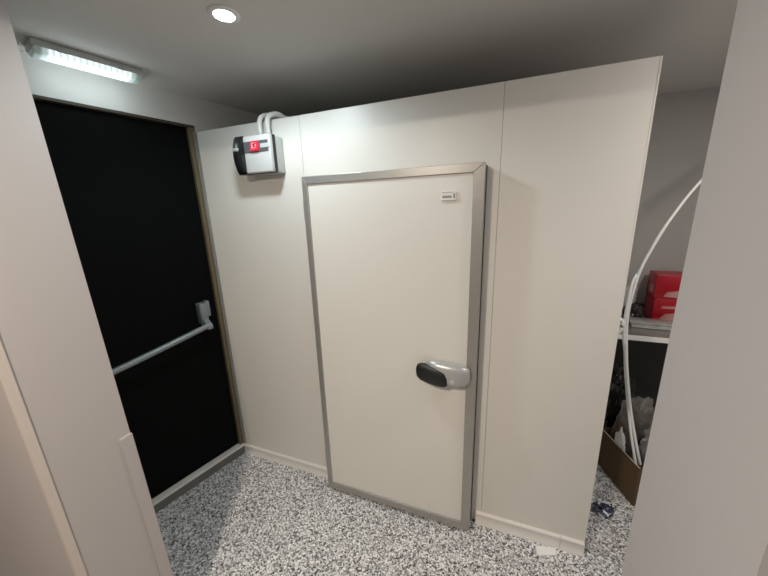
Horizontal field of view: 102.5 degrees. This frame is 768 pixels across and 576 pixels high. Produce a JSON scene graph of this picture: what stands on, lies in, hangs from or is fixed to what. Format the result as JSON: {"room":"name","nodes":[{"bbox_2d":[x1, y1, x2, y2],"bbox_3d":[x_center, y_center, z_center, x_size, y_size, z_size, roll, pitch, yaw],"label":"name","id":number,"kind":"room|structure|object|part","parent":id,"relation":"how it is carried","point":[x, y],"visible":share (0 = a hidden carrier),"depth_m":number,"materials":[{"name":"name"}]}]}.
{"room":"storage room","nodes":[
{"label":"storage room","id":0,"kind":"room"},
{"bbox_2d":[0,0,159,575],"bbox_3d":[-1.278,0.310,1.063,0.778,2.390,0.230,3,15,20],"label":"wall","id":1,"kind":"structure","parent":0,"point":[51,337],"depth_m":0.93,"materials":[{"name":"paint"}]},
{"bbox_2d":[0,339,87,575],"bbox_3d":[-0.981,0.593,0.903,0.087,1.900,0.024,3,15,20],"label":"trim","id":2,"kind":"structure","parent":1,"relation":"attached to","point":[7,378],"depth_m":0.88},
{"bbox_2d":[119,433,172,575],"bbox_3d":[-0.876,0.995,1.192,0.051,0.975,0.039,3,15,20],"label":"trim","id":3,"kind":"structure","parent":1,"relation":"attached to","point":[127,443],"depth_m":1.14,"materials":[{"name":"paint"}]},
{"bbox_2d":[19,51,271,443],"bbox_3d":[-1.008,0.015,2.239,0.120,2.390,2.185,8,17,34],"label":"wall","id":4,"kind":"structure","parent":0,"point":[45,78],"depth_m":1.55,"materials":[{"name":"paint"}]},
{"bbox_2d":[32,94,244,512],"bbox_3d":[-1.374,0.246,1.663,0.207,2.236,1.023,8,17,34],"label":"door","id":5,"kind":"structure","parent":4,"relation":"in","point":[131,186],"depth_m":1.75,"materials":[{"name":"metal"}]},
{"bbox_3d":[-1.364,1.296,1.957,0.128,0.058,0.978,8,17,34],"label":"sill","id":6,"kind":"part","parent":5,"relation":"part of","materials":[{"name":"metal"}]},
{"bbox_3d":[-1.121,0.224,1.946,0.101,0.068,0.034,8,17,34],"label":"bar arm","id":7,"kind":"part","parent":5,"relation":"part of"},
{"bbox_2d":[5,0,737,117],"bbox_3d":[-0.422,-0.830,0.414,4.650,0.080,4.720,3,15,20],"label":"ceiling","id":8,"kind":"structure","parent":0,"point":[290,58],"depth_m":1.26,"materials":[{"name":"paint"}]},
{"bbox_2d":[24,37,142,83],"bbox_3d":[-1.262,-0.960,1.321,0.114,0.046,0.356,8,17,34],"label":"light","id":9,"kind":"object","parent":8,"relation":"attached to","point":[36,48],"visible":1,"depth_m":1.27,"materials":[{"name":"grey plastic"}]},
{"bbox_2d":[207,4,240,23],"bbox_3d":[-0.550,-0.939,1.060,0.104,0.006,0.104,3,15,20],"label":"recessed light","id":10,"kind":"object","parent":8,"relation":"in","point":[223,14],"visible":1,"depth_m":1.05,"materials":[{"name":"white plastic"}]},
{"bbox_2d":[156,416,634,575],"bbox_3d":[-0.348,1.569,1.000,4.650,0.080,4.720,3,15,20],"label":"floor","id":11,"kind":"structure","parent":0,"point":[253,516],"depth_m":1.67,"materials":[{"name":"grey stone"}]},
{"bbox_2d":[197,56,662,556],"bbox_3d":[0.153,0.099,2.148,2.216,2.200,1.363,3,15,20],"label":"cold room","id":12,"kind":"structure","parent":11,"relation":"on","point":[358,280],"depth_m":1.49,"materials":[{"name":"plastic"}]},
{"bbox_3d":[-1.023,1.198,2.299,0.030,0.064,0.022,3,15,20],"label":"skirting","id":13,"kind":"part","parent":12,"relation":"part of","materials":[{"name":"plastic"}]},
{"bbox_2d":[232,111,287,175],"bbox_3d":[-0.579,-0.806,1.802,0.228,0.314,0.581,3,15,20],"label":"control box","id":14,"kind":"object","parent":12,"relation":"attached to","point":[260,154],"visible":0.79,"depth_m":1.58,"materials":[{"name":"grey plastic"}]},
{"bbox_2d":[249,140,258,151],"bbox_3d":[-0.656,-0.716,1.554,0.050,0.051,0.013,3,15,20],"label":"switch","id":15,"kind":"object","parent":14,"relation":"attached to","point":[253,144],"depth_m":1.55,"materials":[{"name":"red plastic"}]},
{"bbox_3d":[-0.640,-0.685,1.579,0.169,0.178,0.026,3,15,20],"label":"lid","id":16,"kind":"part","parent":14,"relation":"part of","materials":[{"name":"plastic"}]},
{"bbox_3d":[-0.716,0.167,1.972,0.709,2.196,0.080,3,15,20],"label":"wall panel","id":17,"kind":"part","parent":12,"relation":"part of","materials":[{"name":"white metal"}]},
{"bbox_3d":[-0.682,1.218,2.172,0.696,0.064,0.022,3,15,20],"label":"skirting","id":18,"kind":"part","parent":12,"relation":"part of","materials":[{"name":"plastic"}]},
{"bbox_3d":[0.041,0.373,1.637,0.857,1.861,0.072,3,15,20],"label":"door","id":19,"kind":"part","parent":12,"relation":"part of","materials":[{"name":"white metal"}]},
{"bbox_3d":[0.011,-0.518,1.414,0.867,0.036,0.077,3,15,20],"label":"door frame rail","id":20,"kind":"part","parent":12,"relation":"part of","materials":[{"name":"metal"}]},
{"bbox_3d":[0.066,1.263,1.849,0.867,0.042,0.077,3,15,20],"label":"door frame rail","id":21,"kind":"part","parent":12,"relation":"part of","materials":[{"name":"metal"}]},
{"bbox_3d":[0.071,0.213,1.682,0.969,2.196,0.080,3,15,20],"label":"wall panel","id":22,"kind":"part","parent":12,"relation":"part of","materials":[{"name":"white metal"}]},
{"bbox_2d":[442,192,454,197],"bbox_3d":[0.273,-0.392,1.302,0.054,0.026,0.001,3,15,20],"label":"print","id":23,"kind":"object","parent":12,"relation":"attached to","point":[444,194],"depth_m":1.30},
{"bbox_3d":[0.275,-0.390,1.307,0.064,0.037,0.010,3,15,20],"label":"door plate","id":24,"kind":"part","parent":12,"relation":"part of","materials":[{"name":"white plastic"}]},
{"bbox_3d":[0.709,1.297,1.658,0.418,0.072,0.022,3,15,20],"label":"skirting","id":25,"kind":"part","parent":12,"relation":"part of","materials":[{"name":"plastic"}]},
{"bbox_3d":[0.759,0.254,1.428,0.497,2.196,0.080,3,15,20],"label":"wall panel","id":26,"kind":"part","parent":12,"relation":"part of","materials":[{"name":"white metal"}]},
{"bbox_3d":[0.956,1.312,1.567,0.106,0.072,0.022,3,15,20],"label":"skirting","id":27,"kind":"part","parent":12,"relation":"part of","materials":[{"name":"plastic"}]},
{"bbox_2d":[535,545,556,554],"bbox_3d":[0.832,1.347,1.574,0.106,0.005,0.047,1,14,9],"label":"paper slip","id":28,"kind":"object","parent":11,"relation":"on","point":[541,550],"visible":1,"depth_m":1.58,"materials":[{"name":"white paper"}]},
{"bbox_2d":[592,500,617,518],"bbox_3d":[1.265,1.258,1.770,0.126,0.064,0.101,-2,14,-2],"label":"wrapper","id":29,"kind":"object","parent":11,"relation":"on","point":[605,509],"visible":1,"depth_m":1.75,"materials":[{"name":"blue plastic"}]},
{"bbox_2d":[603,364,636,427],"bbox_3d":[1.653,0.845,2.215,0.273,0.637,0.255,3,15,20],"label":"bag","id":30,"kind":"object","parent":11,"relation":"on","point":[617,393],"visible":0.23,"depth_m":2.12,"materials":[{"name":"black plastic"}]},
{"bbox_2d":[598,428,642,505],"bbox_3d":[1.665,1.103,1.928,0.420,0.263,0.345,-1,14,3],"label":"cardboard box","id":31,"kind":"object","parent":11,"relation":"on","point":[621,469],"visible":0.31,"depth_m":1.90,"materials":[{"name":"brown cardboard"}]},
{"bbox_2d":[614,427,625,451],"bbox_3d":[1.487,1.039,1.958,0.044,0.372,0.101,-1,14,3],"label":"paper bag","id":32,"kind":"object","parent":31,"relation":"in","point":[619,438],"visible":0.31,"depth_m":1.91,"materials":[{"name":"white paper"}]},
{"bbox_2d":[614,421,625,432],"bbox_3d":[1.487,0.875,1.936,0.051,0.063,0.075,-1,14,3],"label":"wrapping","id":33,"kind":"object","parent":32,"relation":"on","point":[618,425],"visible":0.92,"depth_m":1.93,"materials":[{"name":"brown plastic"}]},
{"bbox_2d":[609,396,653,457],"bbox_3d":[1.618,0.943,2.005,0.270,0.527,0.107,-1,14,3],"label":"plastic bag","id":34,"kind":"object","parent":31,"relation":"in","point":[642,409],"visible":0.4,"depth_m":1.95,"materials":[{"name":"plastic"}]},
{"bbox_2d":[631,427,650,467],"bbox_3d":[1.663,1.010,1.839,0.344,0.474,0.182,-1,14,3],"label":"plastic bag","id":35,"kind":"object","parent":31,"relation":"in","point":[643,444],"visible":0.07,"depth_m":1.82,"materials":[{"name":"plastic"}]},
{"bbox_2d":[622,227,666,463],"bbox_3d":[1.600,0.077,1.660,0.631,1.922,0.155,-3,14,-6],"label":"hose","id":36,"kind":"object","parent":31,"relation":"in","point":[635,276],"visible":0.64,"depth_m":1.72,"materials":[{"name":"white plastic"}]},
{"bbox_2d":[624,179,701,464],"bbox_3d":[1.629,0.084,1.534,0.687,1.979,0.025,3,14,18],"label":"hose","id":37,"kind":"object","parent":31,"relation":"in","point":[699,182],"visible":0.87,"depth_m":1.66,"materials":[{"name":"white plastic"}]},
{"bbox_2d":[613,339,667,410],"bbox_3d":[2.028,0.713,2.341,0.840,0.800,0.012,3,15,20],"label":"board","id":38,"kind":"object","parent":11,"relation":"on","point":[646,360],"visible":0.02,"depth_m":2.33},
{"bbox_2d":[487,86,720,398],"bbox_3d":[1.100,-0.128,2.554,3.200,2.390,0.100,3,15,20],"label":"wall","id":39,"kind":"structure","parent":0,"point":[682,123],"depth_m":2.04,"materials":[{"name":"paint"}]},
{"bbox_2d":[618,303,670,343],"bbox_3d":[1.904,0.298,1.994,0.860,0.240,0.550,3,15,20],"label":"wall shelf","id":40,"kind":"object","parent":39,"relation":"attached to","point":[637,334],"visible":0.07,"depth_m":1.86,"materials":[{"name":"silver metal"}]},
{"bbox_2d":[621,284,638,314],"bbox_3d":[1.730,0.083,2.211,0.128,0.206,0.128,3,15,20],"label":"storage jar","id":41,"kind":"object","parent":40,"relation":"on","point":[627,285],"visible":0.24,"depth_m":2.15,"materials":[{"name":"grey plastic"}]},
{"bbox_2d":[621,291,636,314],"bbox_3d":[1.730,0.095,2.215,0.122,0.180,0.122,3,15,20],"label":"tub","id":42,"kind":"object","parent":41,"relation":"in","point":[626,292],"depth_m":2.16,"materials":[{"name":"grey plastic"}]},
{"bbox_3d":[1.727,-0.005,2.190,0.128,0.026,0.128,3,15,20],"label":"tub lid","id":43,"kind":"part","parent":41,"relation":"part of","materials":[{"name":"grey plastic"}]},
{"bbox_2d":[622,301,644,317],"bbox_3d":[1.705,0.153,2.106,0.122,0.120,0.119,3,15,20],"label":"bundle","id":44,"kind":"object","parent":40,"relation":"on","point":[636,310],"visible":0.54,"depth_m":2.06,"materials":[{"name":"black plastic"}]},
{"bbox_3d":[1.903,0.241,1.983,0.860,0.004,0.543,3,15,20],"label":"shelf","id":45,"kind":"part","parent":40,"relation":"part of","materials":[{"name":"silver metal"}]},
{"bbox_2d":[629,317,672,330],"bbox_3d":[1.773,0.234,1.941,0.385,0.038,0.120,4,15,24],"label":"clear tray","id":46,"kind":"object","parent":40,"relation":"on","point":[649,323],"visible":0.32,"depth_m":1.95,"materials":[{"name":"plastic"}]},
{"bbox_2d":[644,293,676,319],"bbox_3d":[1.942,0.134,2.078,0.250,0.157,0.166,4,15,24],"label":"carton","id":47,"kind":"object","parent":40,"relation":"on","point":[655,308],"visible":0.37,"depth_m":2.04,"materials":[{"name":"red cardboard"}]},
{"bbox_2d":[646,270,682,298],"bbox_3d":[1.930,-0.020,2.041,0.252,0.157,0.166,5,15,26],"label":"carton","id":48,"kind":"object","parent":47,"relation":"on","point":[661,284],"visible":0.48,"depth_m":2.01,"materials":[{"name":"red cardboard"}]},
{"bbox_2d":[621,0,767,575],"bbox_3d":[1.057,0.449,0.201,1.390,2.390,0.230,3,15,20],"label":"wall","id":49,"kind":"structure","parent":0,"point":[701,507],"depth_m":0.36,"materials":[{"name":"paint"}]}
]}

